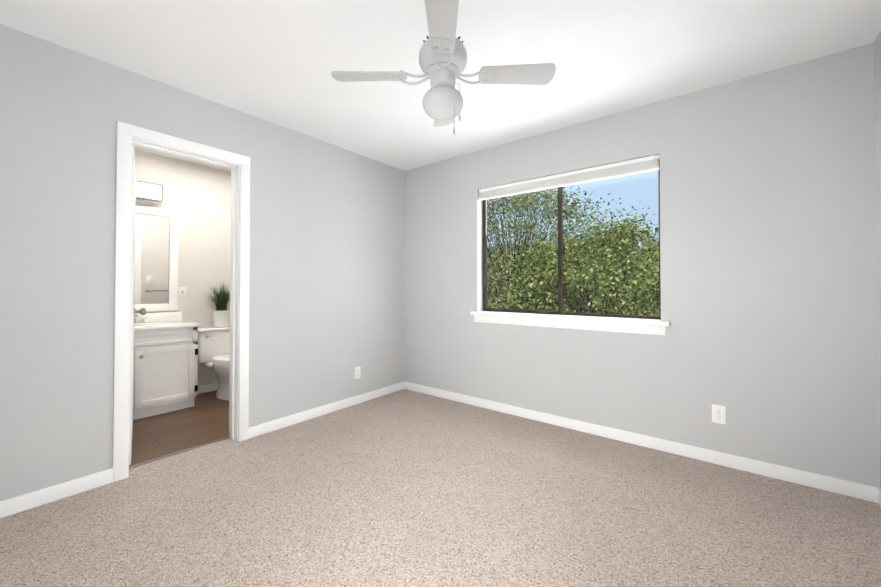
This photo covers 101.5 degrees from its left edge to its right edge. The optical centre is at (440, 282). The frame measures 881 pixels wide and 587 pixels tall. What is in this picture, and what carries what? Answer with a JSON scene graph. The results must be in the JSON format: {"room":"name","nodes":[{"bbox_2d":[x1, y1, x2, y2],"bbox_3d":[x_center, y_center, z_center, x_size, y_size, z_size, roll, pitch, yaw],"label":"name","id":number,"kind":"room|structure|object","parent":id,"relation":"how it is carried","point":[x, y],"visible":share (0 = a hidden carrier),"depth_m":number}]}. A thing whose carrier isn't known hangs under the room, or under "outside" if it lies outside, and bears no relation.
{"room":"empty bedroom","nodes":[
{"label":"empty bedroom","id":0,"kind":"room"},
{"bbox_2d":[129,390,228,465],"bbox_3d":[-1.934,1.205,3.468,1.470,0.050,2.160,-1,-1,38],"label":"floor","id":1,"kind":"structure","parent":0,"point":[204,419],"depth_m":2.88},
{"bbox_2d":[133,311,200,419],"bbox_3d":[-2.690,0.734,3.220,0.547,0.887,0.780,-1,-1,38],"label":"bathroom vanity","id":2,"kind":"object","parent":1,"relation":"on","point":[165,362],"visible":0.58,"depth_m":3.20},
{"bbox_2d":[129,436,229,468],"bbox_3d":[-1.780,1.165,2.475,0.030,0.006,0.613,-1,-1,38],"label":"threshold","id":3,"kind":"object","parent":1,"relation":"on","point":[168,455],"depth_m":2.45},
{"bbox_2d":[198,326,229,399],"bbox_3d":[-2.180,0.833,3.743,0.706,0.703,0.490,-1,-1,38],"label":"toilet","id":4,"kind":"object","parent":1,"relation":"on","point":[214,348],"visible":0.46,"depth_m":3.69},
{"bbox_2d":[196,282,229,326],"bbox_3d":[-2.307,0.225,3.850,0.371,0.513,0.558,-1,-1,38],"label":"potted plant","id":5,"kind":"object","parent":4,"relation":"on","point":[221,315],"visible":0.96,"depth_m":3.85},
{"bbox_2d":[135,150,230,385],"bbox_3d":[-2.544,-0.034,3.962,0.120,2.440,2.360,-1,-1,38],"label":"wall","id":6,"kind":"structure","parent":0,"point":[197,197],"depth_m":3.83},
{"bbox_2d":[135,180,162,202],"bbox_3d":[-2.866,-0.866,3.377,0.106,0.160,0.395,-1,-1,38],"label":"sconce","id":7,"kind":"object","parent":6,"relation":"attached to","point":[146,191],"visible":0.6,"depth_m":3.42},
{"bbox_2d":[134,205,178,311],"bbox_3d":[-2.893,-0.224,3.397,0.028,1.015,0.695,-1,-1,38],"label":"bathroom mirror","id":8,"kind":"object","parent":6,"relation":"attached to","point":[156,255],"visible":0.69,"depth_m":3.53},
{"bbox_2d":[178,287,185,297],"bbox_3d":[-2.661,0.103,3.707,0.009,0.115,0.070,-1,-1,38],"label":"switch","id":9,"kind":"object","parent":6,"relation":"attached to","point":[181,292],"visible":1,"depth_m":3.70},
{"bbox_2d":[197,383,217,393],"bbox_3d":[-2.248,1.148,4.217,0.013,0.082,1.330,-1,-1,38],"label":"baseboard","id":10,"kind":"structure","parent":6,"relation":"attached to","point":[208,388],"depth_m":3.87},
{"bbox_2d":[0,24,404,500],"bbox_3d":[-1.480,-0.049,2.778,0.144,2.440,3.630,-1,-1,38],"label":"wall","id":11,"kind":"structure","parent":0,"point":[327,277],"depth_m":2.10},
{"bbox_2d":[0,468,112,517],"bbox_3d":[-2.175,1.118,1.752,0.013,0.082,0.882,-1,-1,38],"label":"baseboard","id":12,"kind":"structure","parent":11,"relation":"attached to","point":[21,503],"depth_m":1.91},
{"bbox_2d":[129,147,145,464],"bbox_3d":[-2.144,0.147,2.522,0.596,2.018,0.226,-1,-1,38],"label":"door leaf","id":13,"kind":"structure","parent":11,"relation":"in","point":[134,311],"depth_m":2.29},
{"bbox_2d":[113,121,249,481],"bbox_3d":[-1.735,0.111,2.452,0.176,2.113,0.759,-1,-1,38],"label":"door frame","id":14,"kind":"structure","parent":11,"relation":"attached to","point":[125,133],"depth_m":2.36},
{"bbox_2d":[248,381,404,438],"bbox_3d":[-0.920,1.137,3.350,0.013,0.082,1.695,-1,-1,38],"label":"baseboard","id":15,"kind":"structure","parent":11,"relation":"attached to","point":[269,426],"depth_m":3.15},
{"bbox_2d":[355,366,360,378],"bbox_3d":[-0.806,0.880,3.502,0.008,0.115,0.070,-1,-1,38],"label":"electrical outlet","id":16,"kind":"object","parent":11,"relation":"attached to","point":[357,372],"visible":1,"depth_m":3.50},
{"bbox_2d":[0,389,880,586],"bbox_3d":[-0.121,1.183,1.689,3.580,0.050,3.320,-1,-1,38],"label":"floor carpet","id":17,"kind":"object","parent":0,"point":[405,488],"visible":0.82,"depth_m":1.77},
{"bbox_2d":[0,0,880,171],"bbox_3d":[-0.708,-1.316,2.187,5.380,0.080,3.630,-1,-1,38],"label":"ceiling","id":18,"kind":"structure","parent":0,"point":[277,62],"depth_m":1.98},
{"bbox_2d":[331,0,555,134],"bbox_3d":[0.012,-0.989,1.764,0.824,0.585,0.824,1,-1,-44],"label":"ceiling fan","id":19,"kind":"object","parent":18,"relation":"hanging from","point":[442,57],"visible":1,"depth_m":1.71},
{"bbox_2d":[405,43,879,487],"bbox_3d":[1.008,-0.046,3.030,3.740,2.440,0.160,-1,-1,38],"label":"wall","id":20,"kind":"structure","parent":0,"point":[768,274],"depth_m":2.31},
{"bbox_2d":[470,311,669,335],"bbox_3d":[0.962,0.324,2.994,1.615,0.100,0.145,-1,-1,38],"label":"window sill","id":21,"kind":"structure","parent":20,"relation":"attached to","point":[636,325],"depth_m":2.84},
{"bbox_2d":[483,159,660,319],"bbox_3d":[1.018,-0.312,3.074,1.505,1.175,0.063,-1,-1,38],"label":"window","id":22,"kind":"structure","parent":20,"relation":"in","point":[561,254],"depth_m":3.04},
{"bbox_2d":[479,155,659,234],"bbox_3d":[0.964,-0.676,3.010,1.497,0.450,0.040,-1,-1,38],"label":"window blind","id":23,"kind":"object","parent":22,"relation":"attached to","point":[634,166],"visible":1,"depth_m":2.91},
{"bbox_2d":[405,381,877,502],"bbox_3d":[0.951,1.133,2.950,3.450,0.082,0.013,-1,-1,38],"label":"baseboard","id":24,"kind":"structure","parent":20,"relation":"attached to","point":[835,485],"depth_m":2.42},
{"bbox_2d":[712,404,725,423],"bbox_3d":[1.782,0.846,2.304,0.070,0.115,0.008,-1,-1,38],"label":"electrical outlet","id":25,"kind":"object","parent":20,"relation":"attached to","point":[718,413],"visible":1,"depth_m":2.30},
{"bbox_2d":[874,31,880,487],"bbox_3d":[1.299,-0.077,0.494,0.150,2.440,3.470,-1,-1,38],"label":"wall","id":26,"kind":"structure","parent":0,"point":[877,72],"depth_m":1.88},
{"bbox_2d":[877,487,880,506],"bbox_3d":[1.281,1.103,0.588,0.013,0.082,3.320,-1,-1,38],"label":"baseboard","id":27,"kind":"structure","parent":26,"relation":"attached to","point":[879,495],"depth_m":1.87},
{"label":"outside","id":28,"kind":"structure","parent":0,"visible":0},
{"bbox_2d":[487,170,658,312],"bbox_3d":[7.178,-2.713,12.103,30.000,16.000,0.001,-1,-1,38],"label":"sky","id":29,"kind":"structure","parent":28,"point":[636,185],"depth_m":12.88},
{"bbox_2d":[487,185,658,315],"bbox_3d":[4.180,0.175,9.486,10.372,8.159,7.903,-1,-1,38],"label":"oak trees","id":30,"kind":"object","parent":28,"point":[518,271],"depth_m":7.93}
]}

